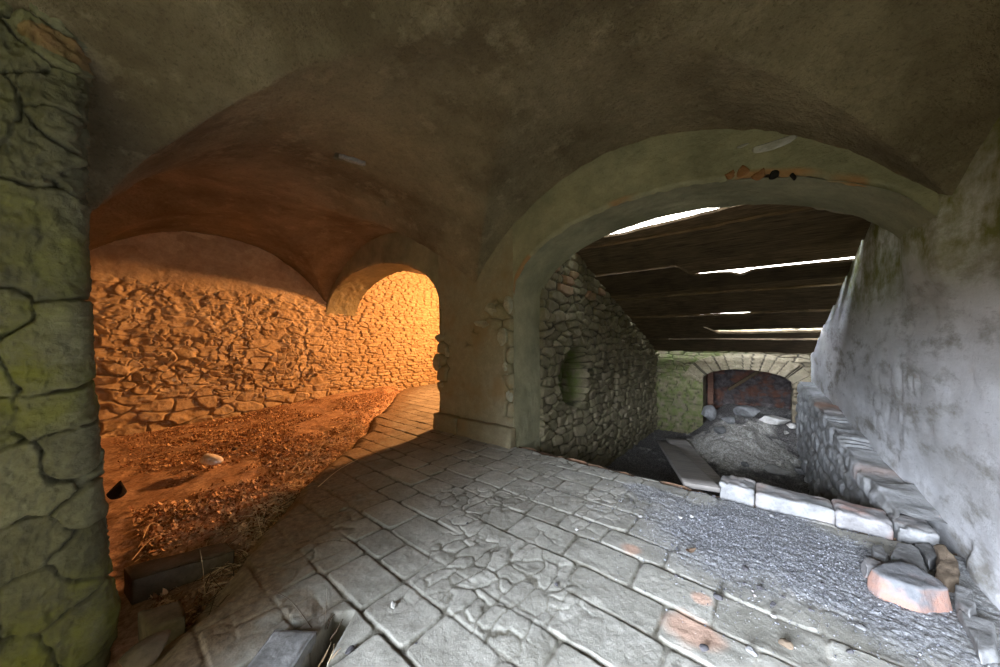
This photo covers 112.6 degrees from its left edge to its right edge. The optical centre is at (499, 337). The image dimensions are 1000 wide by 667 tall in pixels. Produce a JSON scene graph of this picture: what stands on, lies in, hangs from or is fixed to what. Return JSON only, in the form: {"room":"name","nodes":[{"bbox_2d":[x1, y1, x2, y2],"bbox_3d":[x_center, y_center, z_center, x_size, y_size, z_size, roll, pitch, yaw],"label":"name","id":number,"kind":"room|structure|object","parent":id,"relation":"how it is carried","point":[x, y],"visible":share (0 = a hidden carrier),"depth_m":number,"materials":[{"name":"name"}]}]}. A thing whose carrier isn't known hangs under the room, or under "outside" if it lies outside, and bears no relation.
{"room":"stone cellar","nodes":[
{"label":"stone cellar","id":0,"kind":"room"},
{"bbox_2d":[100,386,402,666],"bbox_3d":[-1.285,1.821,6.298,7.500,0.952,9.800,0,0,39],"label":"floor","id":1,"kind":"structure","parent":0,"point":[123,545],"depth_m":3.84,"materials":[{"name":"brown soil"}]},
{"bbox_2d":[0,0,120,666],"bbox_3d":[-3.509,-0.175,1.238,1.761,4.550,2.727,0,0,39],"label":"pier","id":2,"kind":"object","parent":1,"relation":"on","point":[60,604],"visible":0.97,"depth_m":1.60,"materials":[{"name":"stone"}]},
{"bbox_2d":[106,480,126,499],"bbox_3d":[-3.906,1.555,3.417,0.130,0.170,0.150,0,0,-13],"label":"stone","id":3,"kind":"object","parent":1,"relation":"on","point":[119,490],"visible":1,"depth_m":3.37,"materials":[{"name":"black stone"}]},
{"bbox_2d":[132,533,166,559],"bbox_3d":[-2.753,1.620,2.613,0.036,0.048,0.311,0,0,-8],"label":"stalk","id":4,"kind":"object","parent":1,"relation":"on","point":[165,533],"visible":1,"depth_m":2.58,"materials":[{"name":"brown plant"}]},
{"bbox_2d":[149,544,162,552],"bbox_3d":[-2.728,1.678,2.648,0.076,0.022,0.079,0,0,-40],"label":"dead leaf","id":5,"kind":"object","parent":1,"relation":"on","point":[160,546],"visible":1,"depth_m":2.65,"materials":[{"name":"brown plant"}]},
{"bbox_2d":[137,601,185,645],"bbox_3d":[-1.940,1.709,1.913,0.268,0.266,0.191,0,0,39],"label":"stone block","id":6,"kind":"object","parent":1,"relation":"on","point":[171,616],"visible":0.59,"depth_m":1.88,"materials":[{"name":"grey stone"}]},
{"bbox_2d":[124,542,233,604],"bbox_3d":[-2.317,1.720,2.417,0.636,0.246,0.203,0,0,-31],"label":"edging stone","id":7,"kind":"object","parent":1,"relation":"on","point":[141,580],"visible":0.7,"depth_m":2.35,"materials":[{"name":"grey stone"}]},
{"bbox_2d":[200,551,205,595],"bbox_3d":[-1.880,1.481,2.111,0.205,0.202,0.009,0,0,42],"label":"stalk","id":8,"kind":"object","parent":1,"relation":"on","point":[200,551],"visible":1,"depth_m":2.11,"materials":[{"name":"brown plant"}]},
{"bbox_2d":[112,386,399,628],"bbox_3d":[-4.085,1.705,5.457,4.325,0.756,8.537,0,0,-9],"label":"leaf litter","id":9,"kind":"object","parent":1,"relation":"on","point":[208,498],"visible":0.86,"depth_m":4.11,"materials":[{"name":"brown plant"}]},
{"bbox_2d":[199,454,222,464],"bbox_3d":[-3.544,1.480,4.074,0.340,0.120,0.170,0,0,12],"label":"stone","id":10,"kind":"object","parent":9,"relation":"on","point":[208,459],"visible":1,"depth_m":4.02,"materials":[{"name":"beige stone"}]},
{"bbox_2d":[118,387,395,620],"bbox_3d":[-3.985,1.685,5.367,4.151,0.675,8.422,0,0,-9],"label":"straw","id":11,"kind":"object","parent":1,"relation":"on","point":[349,427],"visible":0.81,"depth_m":3.58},
{"bbox_2d":[186,457,338,617],"bbox_3d":[-1.731,1.567,2.949,0.985,0.092,2.899,0,0,-9],"label":"stem tangle","id":12,"kind":"object","parent":1,"relation":"on","point":[233,574],"visible":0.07,"depth_m":2.26,"materials":[{"name":"brown plant"}]},
{"bbox_2d":[86,231,439,437],"bbox_3d":[-4.139,-0.200,8.595,0.517,4.400,9.800,0,0,39],"label":"wall","id":13,"kind":"structure","parent":0,"point":[190,327],"depth_m":6.68,"materials":[{"name":"stone"}]},
{"bbox_2d":[326,232,440,411],"bbox_3d":[-2.402,-0.375,7.178,4.189,4.150,0.804,0,0,39],"label":"arch","id":14,"kind":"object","parent":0,"point":[395,247],"depth_m":7.00,"materials":[{"name":"paint"}]},
{"bbox_2d":[406,269,424,274],"bbox_3d":[-0.601,-2.100,9.181,5.350,0.200,4.850,0,0,39],"label":"ceiling","id":15,"kind":"structure","parent":0,"point":[415,270],"depth_m":10.03,"materials":[{"name":"brown"}]},
{"bbox_2d":[4,0,999,301],"bbox_3d":[-2.349,-1.473,3.046,9.720,1.381,5.800,0,0,39],"label":"ceiling","id":16,"kind":"structure","parent":0,"point":[232,119],"depth_m":2.29,"materials":[{"name":"paint"}]},
{"bbox_2d":[339,154,365,165],"bbox_3d":[-1.671,-2.016,3.772,0.280,0.053,0.054,1,-1,-38],"label":"wooden peg","id":17,"kind":"object","parent":16,"relation":"attached to","point":[354,160],"visible":0.94,"depth_m":3.76,"materials":[{"name":"brown wood"}]},
{"bbox_2d":[149,384,999,666],"bbox_3d":[-0.750,1.956,5.033,9.720,0.932,10.900,0,0,39],"label":"floor","id":18,"kind":"structure","parent":0,"point":[389,525],"depth_m":2.09,"materials":[{"name":"grey stone"}]},
{"bbox_2d":[118,629,170,666],"bbox_3d":[-1.706,1.530,1.622,0.130,0.100,0.190,0,0,27],"label":"stone","id":19,"kind":"object","parent":18,"relation":"on","point":[146,651],"visible":1,"depth_m":1.59,"materials":[{"name":"grey stone"}]},
{"bbox_2d":[247,629,315,666],"bbox_3d":[-1.015,1.532,1.539,0.217,0.182,0.256,0,0,-1],"label":"block","id":20,"kind":"object","parent":18,"relation":"on","point":[283,648],"visible":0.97,"depth_m":1.55,"materials":[{"name":"grey stone"}]},
{"bbox_2d":[267,589,311,627],"bbox_3d":[-1.175,1.480,1.856,0.484,0.044,0.013,0,0,32],"label":"twig","id":21,"kind":"object","parent":18,"relation":"on","point":[267,589],"visible":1,"depth_m":1.81,"materials":[{"name":"brown wood"}]},
{"bbox_2d":[329,619,342,639],"bbox_3d":[-0.829,1.491,1.701,0.021,0.045,0.085,0,0,22],"label":"twig","id":22,"kind":"object","parent":18,"relation":"on","point":[342,619],"visible":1,"depth_m":1.68,"materials":[{"name":"wood"}]},
{"bbox_2d":[345,645,354,653],"bbox_3d":[-0.717,1.490,1.592,0.035,0.020,0.050,0,0,10],"label":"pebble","id":23,"kind":"object","parent":18,"relation":"on","point":[351,648],"visible":1,"depth_m":1.59,"materials":[{"name":"grey stone"}]},
{"bbox_2d":[391,601,396,607],"bbox_3d":[-0.597,1.490,1.866,0.033,0.025,0.042,0,0,11],"label":"pebble","id":24,"kind":"object","parent":18,"relation":"on","point":[393,603],"visible":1,"depth_m":1.86,"materials":[{"name":"grey stone"}]},
{"bbox_2d":[433,412,459,434],"bbox_3d":[-0.859,1.410,5.403,0.575,0.365,0.145,0,0,39],"label":"plinth block","id":25,"kind":"object","parent":18,"relation":"on","point":[444,422],"visible":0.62,"depth_m":5.34,"materials":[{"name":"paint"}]},
{"bbox_2d":[433,226,515,426],"bbox_3d":[-0.466,-0.400,5.148,1.693,4.100,0.112,0,0,39],"label":"pier","id":26,"kind":"object","parent":18,"relation":"on","point":[474,367],"visible":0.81,"depth_m":4.99,"materials":[{"name":"paint"}]},
{"bbox_2d":[457,418,515,448],"bbox_3d":[-0.228,1.402,4.894,1.060,0.364,0.157,0,0,39],"label":"plinth block","id":27,"kind":"object","parent":18,"relation":"on","point":[504,436],"visible":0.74,"depth_m":4.77,"materials":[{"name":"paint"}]},
{"bbox_2d":[686,548,695,552],"bbox_3d":[1.333,1.481,2.332,0.076,0.034,0.027,0,0,-1],"label":"curled leaf","id":28,"kind":"object","parent":18,"relation":"on","point":[690,550],"visible":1,"depth_m":2.34,"materials":[{"name":"brown plant"}]},
{"bbox_2d":[699,644,708,651],"bbox_3d":[0.982,1.488,1.601,0.046,0.029,0.040,0,0,-28],"label":"pebble","id":29,"kind":"object","parent":18,"relation":"on","point":[703,647],"visible":1,"depth_m":1.59,"materials":[{"name":"grey stone"}]},
{"bbox_2d":[713,593,722,600],"bbox_3d":[1.253,1.489,1.915,0.040,0.028,0.050,0,0,-39],"label":"pebble","id":30,"kind":"object","parent":18,"relation":"on","point":[716,596],"visible":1,"depth_m":1.91,"materials":[{"name":"grey stone"}]},
{"bbox_2d":[719,475,755,507],"bbox_3d":[2.289,1.493,3.224,0.289,0.240,0.312,0,0,39],"label":"kerb stone","id":31,"kind":"object","parent":18,"relation":"on","point":[740,490],"visible":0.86,"depth_m":3.13,"materials":[{"name":"grey stone"}]},
{"bbox_2d":[745,645,757,656],"bbox_3d":[1.200,1.489,1.587,0.040,0.028,0.050,0,0,-40],"label":"pebble","id":32,"kind":"object","parent":18,"relation":"on","point":[749,649],"visible":1,"depth_m":1.58,"materials":[{"name":"grey stone"}]},
{"bbox_2d":[522,470,998,666],"bbox_3d":[1.175,1.502,2.694,3.396,0.018,1.865,0,0,39],"label":"gravel","id":33,"kind":"object","parent":18,"relation":"on","point":[732,528],"visible":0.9,"depth_m":2.33,"materials":[{"name":"grey gravel"}]},
{"bbox_2d":[778,638,793,649],"bbox_3d":[1.388,1.486,1.618,0.060,0.034,0.048,0,0,-1],"label":"pebble","id":34,"kind":"object","parent":18,"relation":"on","point":[784,642],"visible":1,"depth_m":1.61,"materials":[{"name":"stone"}]},
{"bbox_2d":[755,482,834,525],"bbox_3d":[2.602,1.501,2.970,0.528,0.222,0.313,0,0,39],"label":"kerb stone","id":35,"kind":"object","parent":18,"relation":"on","point":[776,499],"visible":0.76,"depth_m":2.89,"materials":[{"name":"grey stone"}]},
{"bbox_2d":[846,649,853,653],"bbox_3d":[1.672,1.494,1.592,0.031,0.018,0.025,0,0,-3],"label":"pebble","id":36,"kind":"object","parent":18,"relation":"on","point":[850,651],"visible":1,"depth_m":1.59,"materials":[{"name":"grey stone"}]},
{"bbox_2d":[856,624,865,630],"bbox_3d":[1.861,1.492,1.718,0.030,0.021,0.038,0,0,-42],"label":"pebble","id":37,"kind":"object","parent":18,"relation":"on","point":[859,626],"visible":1,"depth_m":1.71,"materials":[{"name":"grey stone"}]},
{"bbox_2d":[831,498,893,540],"bbox_3d":[2.926,1.498,2.712,0.327,0.232,0.304,0,0,39],"label":"kerb stone","id":38,"kind":"object","parent":18,"relation":"on","point":[868,520],"visible":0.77,"depth_m":2.64,"materials":[{"name":"grey stone"}]},
{"bbox_2d":[861,558,880,577],"bbox_3d":[2.359,1.482,2.128,0.159,0.121,0.081,0,0,-23],"label":"stone","id":39,"kind":"object","parent":18,"relation":"on","point":[867,564],"visible":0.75,"depth_m":2.12,"materials":[{"name":"grey stone"}]},
{"bbox_2d":[871,545,888,563],"bbox_3d":[2.585,1.490,2.272,0.087,0.106,0.231,0,0,39],"label":"stone","id":40,"kind":"object","parent":18,"relation":"on","point":[878,553],"visible":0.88,"depth_m":2.24,"materials":[{"name":"grey stone"}]},
{"bbox_2d":[890,542,927,572],"bbox_3d":[2.766,1.497,2.277,0.162,0.103,0.295,0,0,43],"label":"stone","id":41,"kind":"object","parent":18,"relation":"on","point":[908,553],"visible":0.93,"depth_m":2.23,"materials":[{"name":"grey stone"}]},
{"bbox_2d":[867,561,952,613],"bbox_3d":[2.378,1.460,1.952,0.360,0.167,0.259,0,0,-1],"label":"stone","id":42,"kind":"object","parent":18,"relation":"on","point":[906,585],"visible":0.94,"depth_m":1.89,"materials":[{"name":"grey stone"}]},
{"bbox_2d":[887,513,939,548],"bbox_3d":[3.136,1.503,2.537,0.214,0.212,0.305,0,0,39],"label":"kerb stone","id":43,"kind":"object","parent":18,"relation":"on","point":[907,529],"visible":0.53,"depth_m":2.47,"materials":[{"name":"grey stone"}]},
{"bbox_2d":[915,543,935,571],"bbox_3d":[2.914,1.494,2.267,0.091,0.110,0.395,0,0,43],"label":"stone","id":44,"kind":"object","parent":18,"relation":"on","point":[928,553],"visible":0.83,"depth_m":2.23,"materials":[{"name":"grey stone"}]},
{"bbox_2d":[933,544,959,592],"bbox_3d":[2.825,1.474,2.107,0.441,0.187,0.105,0,0,-38],"label":"lump","id":45,"kind":"object","parent":18,"relation":"on","point":[947,572],"visible":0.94,"depth_m":2.06,"materials":[{"name":"stone"}]},
{"bbox_2d":[954,584,977,617],"bbox_3d":[2.548,1.480,1.823,0.302,0.136,0.080,0,0,-42],"label":"stone","id":46,"kind":"object","parent":18,"relation":"on","point":[964,601],"visible":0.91,"depth_m":1.81,"materials":[{"name":"grey stone"}]},
{"bbox_2d":[957,609,999,664],"bbox_3d":[2.384,1.496,1.633,0.116,0.101,0.374,0,0,44],"label":"stone","id":47,"kind":"object","parent":18,"relation":"on","point":[981,631],"visible":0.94,"depth_m":1.63,"materials":[{"name":"grey stone"}]},
{"bbox_2d":[538,248,657,467],"bbox_3d":[2.493,0.712,8.102,1.061,5.375,6.955,0,0,39],"label":"wall","id":48,"kind":"structure","parent":0,"point":[598,379],"depth_m":6.52,"materials":[{"name":"grey stone"}]},
{"bbox_2d":[606,404,808,500],"bbox_3d":[4.730,2.475,7.232,4.100,0.881,10.000,0,0,39],"label":"floor","id":49,"kind":"structure","parent":0,"point":[755,442],"depth_m":7.50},
{"bbox_2d":[657,441,719,492],"bbox_3d":[3.127,2.091,5.936,0.346,1.155,5.465,0,0,23],"label":"board","id":50,"kind":"object","parent":49,"relation":"on","point":[690,475],"visible":0.94,"depth_m":4.25,"materials":[{"name":"grey wood"}]},
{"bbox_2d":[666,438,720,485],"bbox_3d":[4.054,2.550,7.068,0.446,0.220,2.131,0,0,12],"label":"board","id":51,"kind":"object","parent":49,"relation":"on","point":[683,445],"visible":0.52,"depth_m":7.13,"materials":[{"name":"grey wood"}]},
{"bbox_2d":[701,405,716,420],"bbox_3d":[5.857,2.115,9.340,0.360,0.460,0.360,0,0,22],"label":"rubble stone","id":52,"kind":"object","parent":49,"relation":"on","point":[708,411],"visible":0.98,"depth_m":9.24,"materials":[{"name":"grey stone"}]},
{"bbox_2d":[708,372,713,405],"bbox_3d":[6.396,1.400,10.116,0.156,2.202,0.126,0,0,39],"label":"timber post","id":53,"kind":"object","parent":49,"relation":"on","point":[710,375],"visible":0.35,"depth_m":10.05,"materials":[{"name":"brown wood"}]},
{"bbox_2d":[713,426,725,433],"bbox_3d":[5.294,2.230,8.020,0.260,0.180,0.360,0,0,27],"label":"rubble stone","id":54,"kind":"object","parent":49,"relation":"on","point":[720,430],"visible":0.99,"depth_m":7.95,"materials":[{"name":"grey stone"}]},
{"bbox_2d":[721,416,734,423],"bbox_3d":[5.935,2.142,8.666,0.298,0.220,0.330,0,0,-45],"label":"rubble stone","id":55,"kind":"object","parent":49,"relation":"on","point":[730,420],"visible":0.94,"depth_m":8.56,"materials":[{"name":"grey stone"}]},
{"bbox_2d":[727,371,761,390],"bbox_3d":[7.600,1.229,10.240,1.048,0.838,0.092,0,0,21],"label":"beam","id":56,"kind":"structure","parent":49,"relation":"on","point":[754,373],"depth_m":10.24,"materials":[{"name":"brown wood"}]},
{"bbox_2d":[741,462,749,466],"bbox_3d":[5.058,2.609,6.882,0.115,0.100,0.191,0,0,11],"label":"rubble stone","id":57,"kind":"object","parent":49,"relation":"on","point":[744,464],"visible":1,"depth_m":6.83,"materials":[{"name":"grey stone"}]},
{"bbox_2d":[733,405,759,417],"bbox_3d":[6.504,1.960,8.808,0.353,0.340,0.626,0,0,-16],"label":"rubble stone","id":58,"kind":"object","parent":49,"relation":"on","point":[743,410],"visible":0.98,"depth_m":8.69,"materials":[{"name":"grey stone"}]},
{"bbox_2d":[759,415,789,424],"bbox_3d":[6.925,2.082,8.436,0.273,0.220,0.635,0,0,-38],"label":"rubble stone","id":59,"kind":"object","parent":49,"relation":"on","point":[770,419],"visible":0.99,"depth_m":8.37,"materials":[{"name":"stone"}]},
{"bbox_2d":[764,463,788,474],"bbox_3d":[5.477,2.637,6.675,0.306,0.120,0.548,0,0,2],"label":"rubble stone","id":60,"kind":"object","parent":49,"relation":"on","point":[771,468],"visible":1,"depth_m":6.61,"materials":[{"name":"grey stone"}]},
{"bbox_2d":[786,423,796,428],"bbox_3d":[7.219,2.164,8.240,0.200,0.120,0.250,0,0,10],"label":"rubble stone","id":61,"kind":"object","parent":49,"relation":"on","point":[790,425],"visible":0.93,"depth_m":8.18,"materials":[{"name":"stone"}]},
{"bbox_2d":[795,467,804,474],"bbox_3d":[6.013,2.679,6.680,0.160,0.120,0.220,0,0,33],"label":"rubble stone","id":62,"kind":"object","parent":49,"relation":"on","point":[799,471],"visible":0.92,"depth_m":6.63,"materials":[{"name":"grey stone"}]},
{"bbox_2d":[546,174,896,242],"bbox_3d":[2.114,-1.545,4.030,3.740,1.909,0.030,0,0,39],"label":"wall","id":63,"kind":"structure","parent":0,"point":[766,175],"depth_m":3.33,"materials":[{"name":"brown"}]},
{"bbox_2d":[513,129,938,451],"bbox_3d":[1.871,0.175,3.732,3.774,5.250,0.799,0,0,39],"label":"arch","id":64,"kind":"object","parent":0,"point":[666,162],"depth_m":3.45,"materials":[{"name":"paint"}]},
{"bbox_2d":[519,447,956,555],"bbox_3d":[1.756,2.310,3.497,4.050,1.580,0.050,0,0,39],"label":"wall","id":65,"kind":"structure","parent":0,"point":[542,453],"depth_m":3.85,"materials":[{"name":"grey stone"}]},
{"bbox_2d":[655,328,821,433],"bbox_3d":[6.332,1.575,9.223,4.200,3.650,0.121,0,0,39],"label":"wall","id":66,"kind":"structure","parent":0,"point":[679,388],"depth_m":9.72,"materials":[{"name":"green stone"}]},
{"bbox_2d":[654,349,811,353],"bbox_3d":[6.217,0.265,9.080,4.060,0.411,0.779,0,0,39],"label":"plank","id":67,"kind":"object","parent":66,"relation":"on","point":[689,350],"visible":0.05,"depth_m":9.41,"materials":[{"name":"brown wood"}]},
{"bbox_2d":[703,369,791,423],"bbox_3d":[6.812,2.124,9.260,1.955,2.561,0.630,0,0,39],"label":"tunnel","id":68,"kind":"object","parent":66,"relation":"in","point":[704,377],"visible":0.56,"depth_m":9.72,"materials":[{"name":"grey stone"}]},
{"bbox_2d":[703,369,790,409],"bbox_3d":[7.711,1.350,10.696,4.003,3.300,0.289,0,0,40],"label":"wall","id":69,"kind":"structure","parent":0,"point":[765,389],"depth_m":10.49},
{"bbox_2d":[795,382,946,523],"bbox_3d":[5.422,2.122,5.424,0.582,2.155,7.367,0,0,37],"label":"stone wall","id":70,"kind":"structure","parent":0,"point":[839,462],"depth_m":4.19,"materials":[{"name":"stone"}]},
{"bbox_2d":[810,117,999,609],"bbox_3d":[3.794,0.325,2.916,0.498,5.550,13.307,0,0,38],"label":"wall","id":71,"kind":"structure","parent":0,"point":[908,347],"depth_m":2.49,"materials":[{"name":"grey paint"}]},
{"bbox_2d":[586,204,805,246],"bbox_3d":[2.709,-1.743,4.721,4.060,0.382,0.744,0,0,39],"label":"plank","id":72,"kind":"object","parent":71,"relation":"attached to","point":[720,215],"visible":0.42,"depth_m":4.79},
{"bbox_2d":[577,207,870,273],"bbox_3d":[3.071,-1.441,5.171,4.060,0.384,0.712,0,0,39],"label":"plank","id":73,"kind":"object","parent":71,"relation":"attached to","point":[807,226],"visible":0.86,"depth_m":4.87,"materials":[{"name":"brown wood"}]},
{"bbox_2d":[594,258,853,295],"bbox_3d":[3.657,-1.106,5.899,4.060,0.374,0.727,0,0,39],"label":"plank","id":74,"kind":"object","parent":71,"relation":"attached to","point":[669,278],"visible":0.88,"depth_m":5.99,"materials":[{"name":"brown wood"}]},
{"bbox_2d":[595,240,860,274],"bbox_3d":[3.471,-1.313,5.668,4.060,0.307,0.583,0,0,39],"label":"plank","id":75,"kind":"object","parent":71,"relation":"attached to","point":[845,249],"visible":0.31,"depth_m":5.16,"materials":[{"name":"brown wood"}]},
{"bbox_2d":[614,282,842,313],"bbox_3d":[4.294,-0.739,6.690,4.060,0.333,0.610,0,0,39],"label":"plank","id":76,"kind":"object","parent":71,"relation":"attached to","point":[819,294],"visible":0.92,"depth_m":6.40,"materials":[{"name":"brown wood"}]},
{"bbox_2d":[611,273,845,298],"bbox_3d":[3.926,-1.050,6.234,4.060,0.447,0.858,0,0,39],"label":"plank","id":77,"kind":"object","parent":76,"relation":"on","point":[840,279],"visible":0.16,"depth_m":6.04,"materials":[{"name":"brown wood"}]},
{"bbox_2d":[638,327,820,338],"bbox_3d":[5.308,-0.164,7.951,4.060,0.364,0.709,0,0,39],"label":"plank","id":78,"kind":"object","parent":71,"relation":"attached to","point":[681,332],"visible":0.81,"depth_m":8.14,"materials":[{"name":"brown wood"}]},
{"bbox_2d":[626,305,832,316],"bbox_3d":[4.575,-0.678,7.040,4.060,0.329,0.589,0,0,39],"label":"plank","id":79,"kind":"object","parent":71,"relation":"attached to","point":[713,311],"visible":0.27,"depth_m":7.07,"materials":[{"name":"brown wood"}]},
{"bbox_2d":[630,309,830,327],"bbox_3d":[4.886,-0.400,7.426,4.060,0.293,0.520,0,0,39],"label":"plank","id":80,"kind":"object","parent":71,"relation":"attached to","point":[811,316],"visible":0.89,"depth_m":7.19,"materials":[{"name":"brown wood"}]},
{"bbox_2d":[646,338,817,351],"bbox_3d":[5.865,0.164,8.642,4.060,0.350,0.651,0,0,39],"label":"plank","id":81,"kind":"object","parent":71,"relation":"attached to","point":[751,344],"visible":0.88,"depth_m":8.42,"materials":[{"name":"brown wood"}]},
{"bbox_2d":[715,330,818,337],"bbox_3d":[5.505,-0.149,8.195,4.060,0.410,0.782,0,0,39],"label":"plank","id":82,"kind":"object","parent":81,"relation":"on","point":[715,330],"visible":0.14,"depth_m":7.80,"materials":[{"name":"brown wood"}]},
{"bbox_2d":[708,324,823,329],"bbox_3d":[5.147,-0.350,7.751,4.060,0.336,0.607,0,0,39],"label":"plank","id":83,"kind":"object","parent":71,"relation":"attached to","point":[750,327],"visible":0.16,"depth_m":7.41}
]}

